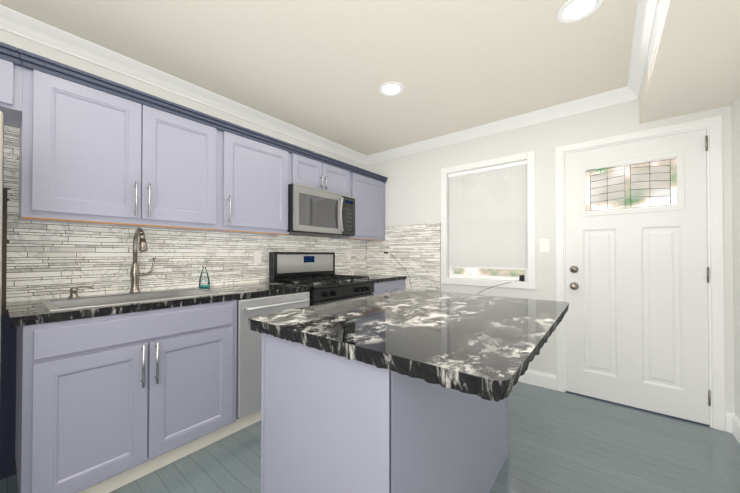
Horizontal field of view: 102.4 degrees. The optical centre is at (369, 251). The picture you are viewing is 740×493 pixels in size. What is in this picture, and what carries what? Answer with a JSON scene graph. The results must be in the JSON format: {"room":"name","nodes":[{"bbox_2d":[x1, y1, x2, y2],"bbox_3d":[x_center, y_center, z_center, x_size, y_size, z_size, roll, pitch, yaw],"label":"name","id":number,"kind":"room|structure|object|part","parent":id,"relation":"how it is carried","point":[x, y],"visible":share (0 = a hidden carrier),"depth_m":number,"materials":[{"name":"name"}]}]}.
{"room":"kitchen","nodes":[
{"label":"kitchen","id":0,"kind":"room"},
{"bbox_2d":[0,29,365,296],"bbox_3d":[-1.782,-0.034,1.856,0.150,2.440,5.664,0,-1,39],"label":"wall","id":1,"kind":"structure","parent":0,"point":[11,39],"depth_m":2.03,"materials":[{"name":"paint"}]},
{"bbox_2d":[0,42,22,127],"bbox_3d":[-2.050,-0.808,1.111,0.346,0.274,0.972,0,-1,39],"label":"upper cabinet","id":2,"kind":"object","parent":1,"relation":"attached to","point":[11,78],"visible":0.98,"depth_m":1.38,"materials":[{"name":"purple wood"}]},
{"bbox_3d":[-2.052,-0.913,1.110,0.346,0.064,0.968,0,-1,39],"label":"cornice","id":3,"kind":"part","parent":2,"relation":"part of","materials":[{"name":"wood"}]},
{"bbox_2d":[17,52,224,231],"bbox_3d":[-1.474,-0.542,1.857,0.314,0.756,0.916,0,-1,39],"label":"upper cabinet","id":4,"kind":"object","parent":1,"relation":"attached to","point":[96,150],"depth_m":1.66,"materials":[{"name":"purple wood"}]},
{"bbox_3d":[-0.837,-0.898,2.634,0.346,0.064,2.961,0,-1,39],"label":"cornice","id":5,"kind":"part","parent":4,"relation":"part of","materials":[{"name":"wood"}]},
{"bbox_2d":[0,5,368,164],"bbox_3d":[-1.696,-1.208,1.799,0.070,0.092,5.364,0,-1,39],"label":"crown molding","id":6,"kind":"structure","parent":1,"relation":"attached to","point":[28,28],"depth_m":2.02,"materials":[{"name":"white wood"}]},
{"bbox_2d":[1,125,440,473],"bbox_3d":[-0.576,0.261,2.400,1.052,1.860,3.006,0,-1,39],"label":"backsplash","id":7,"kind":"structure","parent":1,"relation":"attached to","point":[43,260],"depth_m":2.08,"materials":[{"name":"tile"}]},
{"bbox_2d":[254,250,260,262],"bbox_3d":[-1.012,0.044,2.680,0.007,0.116,0.072,0,-1,39],"label":"electrical outlet","id":8,"kind":"object","parent":7,"relation":"attached to","point":[257,256],"visible":1,"depth_m":2.67,"materials":[{"name":"white plastic"}]},
{"bbox_2d":[347,251,350,260],"bbox_3d":[-0.256,0.048,3.628,0.007,0.116,0.072,0,-1,39],"label":"electrical outlet","id":9,"kind":"object","parent":7,"relation":"attached to","point":[348,255],"visible":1,"depth_m":3.62,"materials":[{"name":"white plastic"}]},
{"bbox_2d":[385,250,388,259],"bbox_3d":[0.210,0.038,3.682,0.072,0.116,0.007,0,-1,39],"label":"electrical outlet","id":10,"kind":"object","parent":7,"relation":"attached to","point":[386,256],"visible":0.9,"depth_m":3.67,"materials":[{"name":"white plastic"}]},
{"bbox_2d":[221,124,292,234],"bbox_3d":[-1.001,-0.536,2.450,0.314,0.756,0.601,0,-1,39],"label":"upper cabinet","id":11,"kind":"object","parent":1,"relation":"attached to","point":[258,168],"depth_m":2.34,"materials":[{"name":"purple wood"}]},
{"bbox_2d":[293,148,352,195],"bbox_3d":[-0.570,-0.747,2.993,0.314,0.324,0.782,0,-1,39],"label":"upper cabinet","id":12,"kind":"object","parent":1,"relation":"attached to","point":[310,169],"depth_m":2.86,"materials":[{"name":"purple wood"}]},
{"bbox_2d":[287,183,354,236],"bbox_3d":[-0.534,-0.375,2.942,0.430,0.416,0.788,0,-1,39],"label":"microwave","id":13,"kind":"object","parent":12,"relation":"attached to","point":[314,212],"visible":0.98,"depth_m":2.77,"materials":[{"name":"silver plastic"}]},
{"bbox_3d":[-0.471,-0.373,2.763,0.022,0.384,0.583,0,-1,39],"label":"door frame","id":14,"kind":"part","parent":13,"relation":"part of","materials":[{"name":"silver metal"}]},
{"bbox_3d":[-0.285,-0.373,2.944,0.042,0.338,0.051,0,-1,39],"label":"handle","id":15,"kind":"part","parent":13,"relation":"part of","materials":[{"name":"silver metal"}]},
{"bbox_3d":[-0.226,-0.370,3.070,0.022,0.384,0.199,0,-1,39],"label":"control panel","id":16,"kind":"part","parent":13,"relation":"part of","materials":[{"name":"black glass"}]},
{"bbox_2d":[331,168,386,240],"bbox_3d":[-0.127,-0.526,3.547,0.314,0.756,0.641,0,-1,39],"label":"upper cabinet","id":17,"kind":"object","parent":1,"relation":"attached to","point":[368,188],"depth_m":3.45,"materials":[{"name":"purple wood"}]},
{"bbox_2d":[0,0,637,155],"bbox_3d":[-0.502,-1.313,0.849,3.422,0.100,5.664,0,-1,39],"label":"ceiling","id":18,"kind":"structure","parent":0,"point":[325,69],"depth_m":1.88,"materials":[{"name":"paint"}]},
{"bbox_2d":[378,82,403,95],"bbox_3d":[0.162,-1.246,2.280,0.196,0.006,0.196,0,-1,39],"label":"recessed light","id":19,"kind":"object","parent":18,"relation":"in","point":[391,88],"visible":1,"depth_m":2.27,"materials":[{"name":"white plastic"}]},
{"bbox_2d":[557,0,602,22],"bbox_3d":[1.077,-1.253,1.529,0.196,0.006,0.196,0,-1,39],"label":"recessed light","id":20,"kind":"object","parent":18,"relation":"in","point":[570,11],"visible":1,"depth_m":1.54,"materials":[{"name":"white plastic"}]},
{"bbox_2d":[0,381,739,492],"bbox_3d":[-0.502,1.227,0.825,3.422,0.100,5.664,0,-1,39],"label":"floor","id":21,"kind":"structure","parent":0,"point":[561,442],"depth_m":1.71,"materials":[{"name":"paint"}]},
{"bbox_2d":[0,111,2,351],"bbox_3d":[-1.871,0.328,0.932,0.799,1.680,0.892,0,-1,39],"label":"refrigerator","id":22,"kind":"object","parent":21,"relation":"on","point":[1,146],"visible":1,"depth_m":1.07,"materials":[{"name":"silver metal"}]},
{"bbox_2d":[0,300,236,492],"bbox_3d":[-1.368,0.746,1.711,0.658,0.878,0.952,0,-1,39],"label":"base cabinet","id":23,"kind":"object","parent":21,"relation":"on","point":[107,404],"visible":0.96,"depth_m":1.47,"materials":[{"name":"purple wood"}]},
{"bbox_3d":[-1.905,0.756,1.564,0.002,0.855,0.053,0,-1,39],"label":"scribe panel","id":24,"kind":"part","parent":23,"relation":"part of","materials":[{"name":"wood"}]},
{"bbox_3d":[-1.133,0.390,1.556,0.020,0.122,0.834,0,-1,39],"label":"drawer","id":25,"kind":"part","parent":23,"relation":"part of","materials":[{"name":"purple wood"}]},
{"bbox_2d":[7,274,406,326],"bbox_3d":[-0.737,0.293,2.532,0.616,0.042,2.978,0,-1,39],"label":"countertop","id":26,"kind":"structure","parent":23,"relation":"on","point":[27,312],"depth_m":1.58,"materials":[{"name":"black stone"}]},
{"bbox_2d":[68,286,93,297],"bbox_3d":[-1.679,0.230,1.731,0.048,0.063,0.110,0,-1,39],"label":"soap dispenser","id":27,"kind":"object","parent":26,"relation":"on","point":[73,292],"visible":1,"depth_m":1.70,"materials":[{"name":"silver metal"}]},
{"bbox_2d":[40,287,224,310],"bbox_3d":[-1.369,0.364,1.777,0.530,0.203,0.780,0,-1,39],"label":"sink","id":28,"kind":"object","parent":26,"relation":"in","point":[56,304],"visible":0.31,"depth_m":1.80,"materials":[{"name":"silver metal"}]},
{"bbox_2d":[129,228,155,292],"bbox_3d":[-1.432,0.057,1.908,0.227,0.412,0.142,0,-1,39],"label":"faucet","id":29,"kind":"object","parent":26,"relation":"on","point":[135,274],"visible":1,"depth_m":1.91,"materials":[{"name":"silver metal"}]},
{"bbox_2d":[199,261,209,287],"bbox_3d":[-1.263,0.169,2.270,0.078,0.200,0.076,0,-1,39],"label":"spray bottle","id":30,"kind":"object","parent":26,"relation":"on","point":[204,285],"visible":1,"depth_m":2.27,"materials":[{"name":"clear plastic"}]},
{"bbox_2d":[232,292,309,433],"bbox_3d":[-0.868,0.753,2.302,0.652,0.874,0.592,0,-1,39],"label":"dishwasher","id":31,"kind":"object","parent":21,"relation":"on","point":[249,372],"visible":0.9,"depth_m":1.98,"materials":[{"name":"silver metal"}]},
{"bbox_3d":[-0.635,0.374,2.120,0.057,0.022,0.517,0,-1,39],"label":"handle","id":32,"kind":"part","parent":31,"relation":"part of","materials":[{"name":"silver metal"}]},
{"bbox_2d":[269,252,374,305],"bbox_3d":[-0.426,0.588,2.839,0.677,1.175,0.794,0,-1,39],"label":"gas range","id":33,"kind":"object","parent":21,"relation":"on","point":[315,271],"visible":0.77,"depth_m":2.79,"materials":[{"name":"black metal"}]},
{"bbox_2d":[276,279,374,288],"bbox_3d":[-0.441,0.291,2.854,0.638,0.021,0.794,0,-1,39],"label":"cooktop","id":34,"kind":"object","parent":33,"relation":"in","point":[341,284],"depth_m":2.69,"materials":[{"name":"black metal"}]},
{"bbox_3d":[-0.218,0.350,2.675,0.040,0.098,0.786,0,-1,39],"label":"control panel","id":35,"kind":"part","parent":33,"relation":"part of","materials":[{"name":"black metal"}]},
{"bbox_3d":[-0.220,0.699,2.674,0.034,0.580,0.782,0,-1,39],"label":"oven door","id":36,"kind":"part","parent":33,"relation":"part of","materials":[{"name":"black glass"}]},
{"bbox_2d":[261,337,507,492],"bbox_3d":[0.179,0.746,1.463,0.638,0.874,1.202,0,-1,39],"label":"kitchen island","id":37,"kind":"object","parent":21,"relation":"on","point":[406,391],"depth_m":0.99,"materials":[{"name":"purple wood"}]},
{"bbox_3d":[0.186,0.746,1.457,0.621,0.873,1.202,0,-1,39],"label":"corner trim","id":38,"kind":"part","parent":37,"relation":"part of","materials":[{"name":"purple wood"}]},
{"bbox_2d":[248,289,568,408],"bbox_3d":[0.276,0.285,1.368,0.972,0.046,1.260,0,-1,39],"label":"island countertop","id":39,"kind":"structure","parent":37,"relation":"on","point":[475,347],"depth_m":0.97,"materials":[{"name":"black stone"}]},
{"bbox_2d":[372,279,404,294],"bbox_3d":[0.004,0.762,3.428,0.652,0.878,0.644,0,-1,39],"label":"base cabinet","id":40,"kind":"object","parent":21,"relation":"on","point":[387,287],"visible":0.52,"depth_m":3.22,"materials":[{"name":"purple"}]},
{"bbox_2d":[366,99,733,412],"bbox_3d":[1.216,-0.023,2.992,3.122,2.440,0.150,0,-1,39],"label":"wall","id":41,"kind":"structure","parent":0,"point":[413,189],"depth_m":2.65,"materials":[{"name":"paint"}]},
{"bbox_2d":[441,150,535,294],"bbox_3d":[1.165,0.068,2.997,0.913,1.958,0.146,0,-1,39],"label":"window unit","id":42,"kind":"structure","parent":41,"relation":"in","point":[485,237],"depth_m":2.94,"materials":[{"name":"white plastic"}]},
{"bbox_3d":[1.190,-0.284,3.031,0.713,1.053,0.004,0,-1,39],"label":"glass","id":43,"kind":"part","parent":42,"relation":"part of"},
{"bbox_2d":[368,87,623,163],"bbox_3d":[0.971,-1.196,3.058,2.490,0.092,0.070,0,-1,39],"label":"crown molding","id":44,"kind":"structure","parent":41,"relation":"attached to","point":[616,96],"depth_m":2.77,"materials":[{"name":"white wood"}]},
{"bbox_2d":[518,369,555,389],"bbox_3d":[1.190,1.131,2.897,1.064,0.130,0.014,0,-1,39],"label":"baseboard","id":45,"kind":"structure","parent":41,"relation":"attached to","point":[548,381],"depth_m":2.64,"materials":[{"name":"white wood"}]},
{"bbox_2d":[540,239,548,251],"bbox_3d":[1.543,-0.053,2.630,0.072,0.116,0.010,0,-1,39],"label":"switch plate","id":46,"kind":"object","parent":41,"relation":"attached to","point":[544,245],"visible":1,"depth_m":2.63,"materials":[{"name":"white plastic"}]},
{"bbox_2d":[565,129,710,424],"bbox_3d":[2.001,0.168,2.296,0.821,2.020,0.055,0,-1,39],"label":"entry door","id":47,"kind":"structure","parent":41,"relation":"in","point":[629,387],"depth_m":2.25,"materials":[{"name":"white wood"}]},
{"bbox_2d":[570,266,578,272],"bbox_3d":[1.706,0.147,2.489,0.062,0.062,0.032,0,-1,39],"label":"deadbolt","id":48,"kind":"object","parent":47,"relation":"attached to","point":[574,269],"depth_m":2.49,"materials":[{"name":"silver metal"}]},
{"bbox_2d":[570,151,684,389],"bbox_3d":[1.942,0.133,2.291,0.680,1.695,0.095,0,-1,39],"label":"entry door","id":49,"kind":"structure","parent":47,"relation":"attached to","point":[661,304],"depth_m":2.23,"materials":[{"name":"white wood"}]},
{"bbox_3d":[1.694,0.287,2.472,0.064,0.064,0.071,0,-1,39],"label":"knob","id":50,"kind":"part","parent":49,"relation":"part of","materials":[{"name":"silver metal"}]},
{"label":"textured glass","id":51,"kind":"part","parent":49,"relation":"part of","materials":[{"name":"clear glass"}]},
{"bbox_3d":[2.001,-0.504,2.309,0.541,0.358,0.004,0,-1,39],"label":"glass","id":52,"kind":"part","parent":49,"relation":"part of","materials":[{"name":"clear glass"}]},
{"bbox_3d":[1.985,-0.505,2.288,0.603,0.420,0.008,0,-1,39],"label":"lite frame","id":53,"kind":"part","parent":49,"relation":"part of","materials":[{"name":"white"}]},
{"bbox_2d":[586,159,675,210],"bbox_3d":[1.998,-0.504,2.305,0.521,0.334,0.003,0,-1,39],"label":"window grille","id":54,"kind":"object","parent":47,"relation":"attached to","point":[630,185],"depth_m":2.29,"materials":[{"name":"grey"}]},
{"bbox_3d":[2.304,0.122,2.027,0.011,1.841,0.012,0,-1,39],"label":"entry door hinges","id":55,"kind":"part","parent":47,"relation":"part of","materials":[{"name":"silver metal"}]},
{"bbox_2d":[555,115,725,430],"bbox_3d":[2.026,0.140,2.334,0.953,2.102,0.168,0,-1,39],"label":"door frame","id":56,"kind":"structure","parent":41,"relation":"attached to","point":[714,123],"depth_m":2.02,"materials":[{"name":"white wood"}]},
{"bbox_2d":[624,0,659,102],"bbox_3d":[0.339,-1.224,0.177,0.070,0.092,5.364,0,-1,39],"label":"crown molding","id":57,"kind":"structure","parent":41,"relation":"attached to","point":[646,10],"depth_m":1.74,"materials":[{"name":"white wood"}]},
{"bbox_2d":[639,0,739,123],"bbox_3d":[0.542,-1.130,0.014,0.450,0.283,5.364,0,-1,39],"label":"ceiling","id":58,"kind":"structure","parent":0,"point":[695,65],"depth_m":1.52,"materials":[{"name":"paint"}]},
{"bbox_2d":[647,3,659,78],"bbox_3d":[1.481,-1.083,1.558,0.008,0.148,0.450,0,-1,39],"label":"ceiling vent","id":59,"kind":"object","parent":58,"relation":"in","point":[654,41],"visible":1,"depth_m":1.50,"materials":[{"name":"white"}]},
{"bbox_2d":[731,95,739,418],"bbox_3d":[0.777,-0.053,-0.183,0.150,2.440,5.664,0,-1,39],"label":"wall","id":60,"kind":"structure","parent":0,"point":[735,128],"depth_m":1.90,"materials":[{"name":"paint"}]},
{"bbox_2d":[725,411,739,443],"bbox_3d":[0.706,1.103,-0.137,0.032,0.130,5.364,0,-1,39],"label":"baseboard","id":61,"kind":"structure","parent":60,"relation":"attached to","point":[732,422],"depth_m":1.94,"materials":[{"name":"white wood"}]},
{"label":"outside","id":62,"kind":"structure","parent":0,"visible":0},
{"bbox_2d":[454,157,676,276],"bbox_3d":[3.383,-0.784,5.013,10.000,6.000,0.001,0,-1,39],"label":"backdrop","id":63,"kind":"structure","parent":62,"point":[625,203],"depth_m":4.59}
]}

